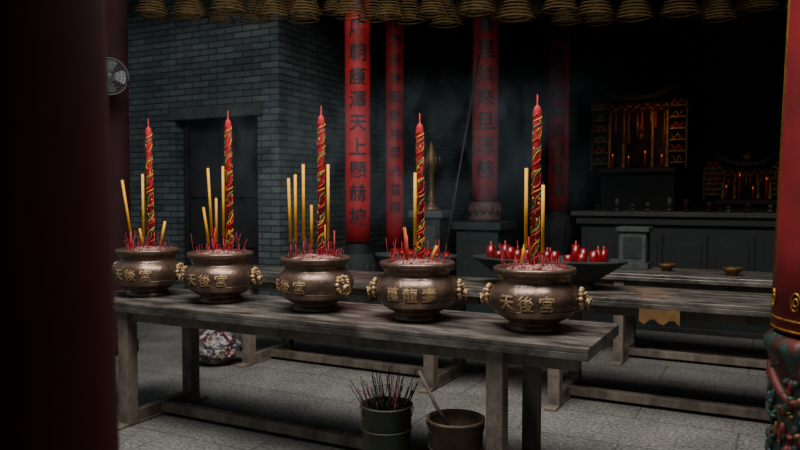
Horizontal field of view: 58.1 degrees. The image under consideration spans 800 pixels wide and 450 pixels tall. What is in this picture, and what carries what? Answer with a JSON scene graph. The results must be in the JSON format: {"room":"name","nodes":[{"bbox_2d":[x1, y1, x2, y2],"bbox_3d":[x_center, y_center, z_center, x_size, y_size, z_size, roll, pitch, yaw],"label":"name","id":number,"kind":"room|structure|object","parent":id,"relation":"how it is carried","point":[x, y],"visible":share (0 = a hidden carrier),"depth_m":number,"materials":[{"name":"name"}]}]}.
{"room":"house of worship","nodes":[
{"label":"house of worship","id":0,"kind":"room"},
{"bbox_2d":[127,0,294,296],"bbox_3d":[-3.521,-1.065,9.440,5.000,4.300,0.330,1,3,28],"label":"wall","id":1,"kind":"structure","parent":0,"point":[180,70],"depth_m":8.62,"materials":[{"name":"grey brick"}]},
{"bbox_2d":[184,117,258,294],"bbox_3d":[-2.118,-0.086,8.785,1.250,2.400,0.115,1,3,28],"label":"door","id":2,"kind":"structure","parent":1,"relation":"in","point":[204,143],"depth_m":8.80,"materials":[{"name":"brown wood"}]},
{"bbox_2d":[294,0,465,301],"bbox_3d":[-0.131,-1.121,10.789,0.360,4.300,5.200,1,3,28],"label":"wall","id":3,"kind":"structure","parent":0,"point":[434,58],"depth_m":10.21,"materials":[{"name":"grey brick"}]},
{"bbox_2d":[117,300,770,449],"bbox_3d":[1.000,1.370,5.061,24.000,0.200,26.000,1,3,28],"label":"floor","id":4,"kind":"structure","parent":0,"point":[292,390],"depth_m":5.29,"materials":[{"name":"stone"}]},
{"bbox_2d":[0,0,119,449],"bbox_3d":[-0.645,-0.372,0.997,0.600,3.620,0.600,0,2,0],"label":"pillar","id":5,"kind":"structure","parent":4,"relation":"on","point":[59,386],"depth_m":0.92,"materials":[{"name":"paint"}]},
{"bbox_2d":[105,0,138,355],"bbox_3d":[-2.660,-0.861,6.720,0.360,4.120,0.360,0,2,0],"label":"pillar","id":6,"kind":"structure","parent":4,"relation":"on","point":[116,10],"depth_m":6.63,"materials":[{"name":"paint"}]},
{"bbox_2d":[107,57,128,94],"bbox_3d":[-2.548,-1.307,6.386,0.290,0.330,0.330,0,2,1],"label":"wall fan","id":7,"kind":"object","parent":6,"relation":"attached to","point":[120,76],"visible":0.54,"depth_m":6.33,"materials":[{"name":"grey metal"}]},
{"bbox_2d":[199,329,241,364],"bbox_3d":[-1.623,1.053,6.303,0.494,0.330,0.384,0,2,0],"label":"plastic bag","id":8,"kind":"object","parent":4,"relation":"on","point":[215,347],"visible":0.7,"depth_m":6.17,"materials":[{"name":"multicoloured plastic"}]},
{"bbox_2d":[344,242,376,303],"bbox_3d":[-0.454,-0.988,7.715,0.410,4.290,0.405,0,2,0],"label":"column base","id":9,"kind":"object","parent":4,"relation":"on","point":[362,259],"depth_m":7.64,"materials":[{"name":"stone"}]},
{"bbox_2d":[345,0,370,241],"bbox_3d":[-0.449,-1.378,7.590,0.268,3.120,0.100,0,2,0],"label":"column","id":10,"kind":"structure","parent":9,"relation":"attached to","point":[357,33],"depth_m":7.58,"materials":[{"name":"red paint"}]},
{"bbox_2d":[114,288,618,449],"bbox_3d":[-0.511,0.901,4.298,3.400,0.800,0.820,1,3,28],"label":"altar table","id":11,"kind":"object","parent":4,"relation":"on","point":[486,337],"visible":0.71,"depth_m":3.97,"materials":[{"name":"wood"}]},
{"bbox_2d":[113,246,183,297],"bbox_3d":[-1.712,0.309,4.901,0.458,0.334,0.460,-2,3,-33],"label":"incense burner","id":12,"kind":"object","parent":11,"relation":"on","point":[146,273],"visible":0.8,"depth_m":4.74,"materials":[{"name":"brown metal"}]},
{"bbox_2d":[121,172,171,249],"bbox_3d":[-1.717,-0.085,4.894,0.338,0.543,0.341,0,2,0],"label":"bundle","id":13,"kind":"object","parent":12,"relation":"in","point":[142,232],"visible":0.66,"depth_m":4.86,"materials":[{"name":"yellow"}]},
{"bbox_2d":[145,119,154,246],"bbox_3d":[-1.702,-0.285,4.896,0.058,0.872,0.050,0,2,-3],"label":"candle","id":14,"kind":"object","parent":12,"relation":"in","point":[148,133],"visible":1,"depth_m":4.88,"materials":[{"name":"red wax"}]},
{"bbox_2d":[179,249,262,303],"bbox_3d":[-1.149,0.322,4.606,0.458,0.333,0.460,-2,3,-33],"label":"incense burner","id":15,"kind":"object","parent":11,"relation":"on","point":[218,278],"visible":0.98,"depth_m":4.45,"materials":[{"name":"brown metal"}]},
{"bbox_2d":[191,164,246,253],"bbox_3d":[-1.141,-0.092,4.584,0.337,0.583,0.331,-1,3,-30],"label":"bundle","id":16,"kind":"object","parent":15,"relation":"in","point":[215,239],"visible":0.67,"depth_m":4.57,"materials":[{"name":"yellow"}]},
{"bbox_2d":[224,111,233,249],"bbox_3d":[-1.093,-0.283,4.602,0.054,0.892,0.050,0,2,-3],"label":"candle","id":17,"kind":"object","parent":15,"relation":"in","point":[228,132],"visible":1,"depth_m":4.59,"materials":[{"name":"red wax"}]},
{"bbox_2d":[275,253,353,312],"bbox_3d":[-0.504,0.336,4.270,0.462,0.333,0.458,0,2,-7],"label":"incense burner","id":18,"kind":"object","parent":11,"relation":"on","point":[316,285],"visible":1,"depth_m":4.10,"materials":[{"name":"brown metal"}]},
{"bbox_2d":[287,162,343,258],"bbox_3d":[-0.492,-0.079,4.265,0.311,0.583,0.318,-1,3,-31],"label":"bundle","id":19,"kind":"object","parent":18,"relation":"in","point":[334,254],"visible":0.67,"depth_m":4.25,"materials":[{"name":"yellow"}]},
{"bbox_2d":[317,106,324,254],"bbox_3d":[-0.469,-0.264,4.275,0.054,0.882,0.050,0,2,2],"label":"candle","id":20,"kind":"object","parent":18,"relation":"in","point":[321,122],"visible":1,"depth_m":4.26,"materials":[{"name":"red wax"}]},
{"bbox_2d":[366,258,468,322],"bbox_3d":[0.094,0.349,3.959,0.458,0.332,0.460,-2,3,-34],"label":"incense burner","id":21,"kind":"object","parent":11,"relation":"on","point":[418,292],"visible":0.99,"depth_m":3.80,"materials":[{"name":"brown metal"}]},
{"bbox_2d":[386,171,450,263],"bbox_3d":[0.099,-0.035,3.945,0.317,0.523,0.331,-1,3,-18],"label":"bundle","id":22,"kind":"object","parent":21,"relation":"in","point":[406,256],"visible":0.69,"depth_m":3.90,"materials":[{"name":"red"}]},
{"bbox_2d":[415,113,424,258],"bbox_3d":[0.111,-0.211,3.956,0.055,0.802,0.050,0,2,-3],"label":"candle","id":23,"kind":"object","parent":21,"relation":"in","point":[420,248],"visible":0.89,"depth_m":3.94,"materials":[{"name":"red wax"}]},
{"bbox_2d":[479,263,592,333],"bbox_3d":[0.682,0.362,3.651,0.458,0.332,0.462,-1,3,-20],"label":"incense burner","id":24,"kind":"object","parent":11,"relation":"on","point":[532,301],"visible":0.99,"depth_m":3.49,"materials":[{"name":"brown metal"}]},
{"bbox_2d":[498,166,569,269],"bbox_3d":[0.688,-0.030,3.642,0.346,0.538,0.317,0,2,0],"label":"bundle","id":25,"kind":"object","parent":24,"relation":"in","point":[526,245],"visible":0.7,"depth_m":3.62,"materials":[{"name":"red"}]},
{"bbox_2d":[530,94,541,264],"bbox_3d":[0.689,-0.228,3.648,0.056,0.862,0.050,0,2,2],"label":"candle","id":26,"kind":"object","parent":24,"relation":"in","point":[536,120],"visible":1,"depth_m":3.63,"materials":[{"name":"red wax"}]},
{"bbox_2d":[236,265,498,393],"bbox_3d":[-0.413,0.825,6.123,2.650,0.800,0.820,1,3,28],"label":"altar table","id":27,"kind":"object","parent":4,"relation":"on","point":[435,377],"visible":0.36,"depth_m":6.01,"materials":[{"name":"wood"}]},
{"bbox_2d":[375,252,457,260],"bbox_3d":[0.128,0.337,5.831,0.720,0.200,0.440,1,3,28],"label":"trough","id":28,"kind":"object","parent":27,"relation":"on","point":[381,255],"visible":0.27,"depth_m":5.76,"materials":[{"name":"stone"}]},
{"bbox_2d":[390,247,416,256],"bbox_3d":[0.041,0.244,5.467,0.486,0.084,0.744,1,3,28],"label":"cups","id":29,"kind":"object","parent":28,"relation":"in","point":[393,250],"depth_m":5.90,"materials":[{"name":"red glass"}]},
{"bbox_2d":[424,249,448,256],"bbox_3d":[0.257,0.250,5.329,0.421,0.084,0.601,1,3,28],"label":"cups","id":30,"kind":"object","parent":28,"relation":"in","point":[447,253],"depth_m":5.78,"materials":[{"name":"red glass"}]},
{"bbox_2d":[359,396,413,449],"bbox_3d":[-0.070,1.130,3.790,0.286,0.386,0.276,0,2,0],"label":"pail","id":31,"kind":"object","parent":4,"relation":"on","point":[381,430],"visible":0.92,"depth_m":3.68,"materials":[{"name":"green metal"}]},
{"bbox_2d":[349,366,418,410],"bbox_3d":[-0.080,0.881,3.782,0.329,0.236,0.309,1,3,28],"label":"sticks","id":32,"kind":"object","parent":31,"relation":"in","point":[394,406],"visible":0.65,"depth_m":3.77,"materials":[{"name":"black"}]},
{"bbox_2d":[381,0,401,271],"bbox_3d":[-0.075,-1.029,8.715,0.319,4.290,0.315,0,2,0],"label":"column","id":33,"kind":"structure","parent":4,"relation":"on","point":[386,247],"depth_m":8.68,"materials":[{"name":"paint"}]},
{"bbox_2d":[386,0,403,246],"bbox_3d":[-0.059,-1.360,8.611,0.217,3.240,0.077,0,2,-10],"label":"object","id":34,"kind":"structure","parent":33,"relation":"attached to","point":[394,32],"depth_m":8.60,"materials":[{"name":"red paint"}]},
{"bbox_2d":[409,210,455,309],"bbox_3d":[0.360,0.483,8.327,0.460,1.300,0.400,1,3,28],"label":"stone pedestal","id":35,"kind":"object","parent":4,"relation":"on","point":[436,222],"visible":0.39,"depth_m":8.15,"materials":[{"name":"stone"}]},
{"bbox_2d":[424,141,440,210],"bbox_3d":[0.360,-0.566,8.284,0.220,0.800,0.220,0,2,0],"label":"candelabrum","id":36,"kind":"object","parent":35,"relation":"on","point":[431,166],"visible":0.95,"depth_m":8.25,"materials":[{"name":"metal"}]},
{"bbox_2d":[426,409,484,449],"bbox_3d":[0.275,1.142,3.571,0.292,0.381,0.292,0,2,0],"label":"pail","id":37,"kind":"object","parent":4,"relation":"on","point":[467,432],"visible":0.97,"depth_m":3.48,"materials":[{"name":"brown metal"}]},
{"bbox_2d":[418,370,454,425],"bbox_3d":[0.192,0.877,3.595,0.209,0.300,0.058,1,2,13],"label":"ladle","id":38,"kind":"object","parent":37,"relation":"in","point":[433,400],"visible":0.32,"depth_m":3.59,"materials":[{"name":"brown wood"}]},
{"bbox_2d":[444,54,480,251],"bbox_3d":[0.600,-0.345,7.792,0.553,3.004,0.024,0,2,-11],"label":"wooden pole","id":39,"kind":"object","parent":4,"relation":"on","point":[478,60],"visible":0.65,"depth_m":7.78,"materials":[{"name":"brown wood"}]},
{"bbox_2d":[452,83,516,313],"bbox_3d":[0.985,-1.013,8.315,0.600,4.290,0.600,1,3,28],"label":"column","id":40,"kind":"structure","parent":4,"relation":"on","point":[484,226],"depth_m":8.18,"materials":[{"name":"stone"}]},
{"bbox_2d":[472,0,498,199],"bbox_3d":[0.970,-1.622,8.165,0.295,2.680,0.099,0,2,7],"label":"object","id":41,"kind":"structure","parent":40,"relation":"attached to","point":[485,34],"depth_m":8.15,"materials":[{"name":"red paint"}]},
{"bbox_2d":[544,0,572,254],"bbox_3d":[2.190,-1.081,9.964,0.426,4.290,0.420,0,2,0],"label":"column","id":42,"kind":"structure","parent":4,"relation":"on","point":[558,230],"depth_m":9.85,"materials":[{"name":"stone"}]},
{"bbox_2d":[547,24,569,209],"bbox_3d":[2.163,-1.466,9.833,0.278,2.530,0.094,1,2,13],"label":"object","id":43,"kind":"structure","parent":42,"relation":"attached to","point":[559,36],"depth_m":9.81,"materials":[{"name":"red paint"}]},
{"bbox_2d":[590,83,687,210],"bbox_3d":[3.519,-0.473,10.555,1.330,3.025,0.850,1,3,28],"label":"shrine","id":44,"kind":"object","parent":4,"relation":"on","point":[639,170],"visible":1,"depth_m":10.35,"materials":[{"name":"brown wood"}]},
{"bbox_2d":[544,284,771,420],"bbox_3d":[2.278,0.884,4.720,3.300,0.800,0.820,1,3,28],"label":"altar table","id":45,"kind":"object","parent":4,"relation":"on","point":[742,308],"visible":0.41,"depth_m":4.83,"materials":[{"name":"wood"}]},
{"bbox_2d":[472,254,627,290],"bbox_3d":[1.086,0.350,5.332,1.160,0.215,0.540,1,3,28],"label":"trough","id":46,"kind":"object","parent":45,"relation":"on","point":[587,273],"visible":0.42,"depth_m":5.08,"materials":[{"name":"metal"}]},
{"bbox_2d":[486,241,607,261],"bbox_3d":[1.083,0.197,5.327,0.842,0.160,0.324,1,3,28],"label":"cups","id":47,"kind":"object","parent":46,"relation":"in","point":[579,254],"visible":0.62,"depth_m":5.28,"materials":[{"name":"red glass"}]},
{"bbox_2d":[639,308,679,326],"bbox_3d":[1.661,0.593,4.618,0.250,0.100,0.022,1,3,28],"label":"bunting","id":48,"kind":"object","parent":45,"relation":"hanging from","point":[662,317],"visible":1,"depth_m":4.62},
{"bbox_2d":[571,210,775,339],"bbox_3d":[3.619,0.510,7.752,3.400,1.295,0.750,1,3,28],"label":"altar","id":49,"kind":"object","parent":4,"relation":"on","point":[714,240],"depth_m":7.64,"materials":[{"name":"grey wood"}]},
{"bbox_2d":[594,204,600,210],"label":"cups","id":50,"kind":"object","parent":49,"relation":"on","point":[597,205],"depth_m":8.40,"materials":[{"name":"grey metal"}]},
{"bbox_2d":[614,198,619,210],"label":"cups","id":51,"kind":"object","parent":49,"relation":"on","point":[616,200],"depth_m":8.24,"materials":[{"name":"grey metal"}]},
{"bbox_2d":[629,204,635,210],"label":"cups","id":52,"kind":"object","parent":49,"relation":"on","point":[631,205],"depth_m":8.27,"materials":[{"name":"grey metal"}]},
{"bbox_2d":[644,203,651,211],"label":"cups","id":53,"kind":"object","parent":49,"relation":"on","point":[647,205],"depth_m":7.95,"materials":[{"name":"grey metal"}]},
{"bbox_2d":[666,198,672,211],"label":"cups","id":54,"kind":"object","parent":49,"relation":"on","point":[670,204],"depth_m":7.97,"materials":[{"name":"red paint"}]},
{"bbox_2d":[682,199,689,211],"label":"cups","id":55,"kind":"object","parent":49,"relation":"on","point":[685,201],"depth_m":7.89,"materials":[{"name":"red paint"}]},
{"bbox_2d":[705,201,712,211],"label":"cups","id":56,"kind":"object","parent":49,"relation":"on","point":[708,203],"depth_m":7.85,"materials":[{"name":"red paint"}]},
{"bbox_2d":[725,206,732,211],"label":"cups","id":57,"kind":"object","parent":49,"relation":"on","point":[728,207],"depth_m":7.58,"materials":[{"name":"grey metal"}]},
{"bbox_2d":[744,202,751,211],"label":"cups","id":58,"kind":"object","parent":49,"relation":"on","point":[747,204],"depth_m":7.58,"materials":[{"name":"red paint"}]},
{"bbox_2d":[766,205,774,212],"label":"cups","id":59,"kind":"object","parent":49,"relation":"on","point":[770,207],"depth_m":7.52,"materials":[{"name":"grey metal"}]},
{"bbox_2d":[593,267,772,367],"bbox_3d":[3.125,0.829,6.037,3.300,0.800,0.820,1,3,28],"label":"altar table","id":60,"kind":"object","parent":4,"relation":"on","point":[624,346],"visible":0.61,"depth_m":6.24,"materials":[{"name":"wood"}]},
{"bbox_2d":[616,226,652,269],"bbox_3d":[2.175,0.209,6.676,0.290,0.385,0.290,1,3,28],"label":"box","id":61,"kind":"object","parent":60,"relation":"on","point":[634,241],"visible":0.88,"depth_m":6.56,"materials":[{"name":"stone"}]},
{"bbox_2d":[657,263,675,270],"bbox_3d":[2.385,0.379,6.438,0.162,0.066,0.162,0,2,0],"label":"brass bowl","id":62,"kind":"object","parent":60,"relation":"on","point":[664,266],"visible":1,"depth_m":6.39,"materials":[{"name":"gold metal"}]},
{"bbox_2d":[722,266,742,275],"bbox_3d":[2.804,0.392,6.073,0.170,0.070,0.170,0,2,0],"label":"brass bowl","id":63,"kind":"object","parent":60,"relation":"on","point":[730,270],"visible":1,"depth_m":6.03,"materials":[{"name":"gold metal"}]},
{"bbox_2d":[703,151,778,211],"bbox_3d":[4.989,-0.008,10.375,1.130,2.110,0.850,1,3,28],"label":"shrine","id":64,"kind":"object","parent":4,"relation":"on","point":[749,183],"visible":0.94,"depth_m":10.15,"materials":[{"name":"brown wood"}]},
{"bbox_2d":[763,328,799,449],"bbox_3d":[1.760,-0.481,2.782,0.718,3.690,0.718,2,3,41],"label":"carved column","id":65,"kind":"structure","parent":4,"relation":"on","point":[782,404],"depth_m":2.79,"materials":[{"name":"red paint"}]},
{"bbox_2d":[770,0,799,336],"bbox_3d":[1.688,-0.854,2.651,0.554,2.555,0.277,1,3,32],"label":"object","id":66,"kind":"structure","parent":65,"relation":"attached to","point":[785,301],"depth_m":2.79,"materials":[{"name":"red paint"}]},
{"bbox_2d":[404,0,787,42],"bbox_3d":[2.177,-3.170,8.814,16.000,0.440,7.410,1,3,28],"label":"ceiling","id":67,"kind":"structure","parent":0,"point":[542,23],"depth_m":11.41,"materials":[{"name":"brown wood"}]},
{"bbox_2d":[134,0,787,28],"bbox_3d":[0.541,-2.337,6.932,6.480,1.027,1.632,0,2,0],"label":"coils","id":68,"kind":"object","parent":67,"relation":"hanging from","point":[637,9],"visible":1,"depth_m":6.52,"materials":[{"name":"yellow"}]},
{"bbox_2d":[465,3,787,254],"bbox_3d":[5.680,-1.124,10.858,12.000,4.300,0.300,1,3,28],"label":"wall","id":69,"kind":"structure","parent":0,"point":[731,78],"depth_m":11.53,"materials":[{"name":"paint"}]}
]}

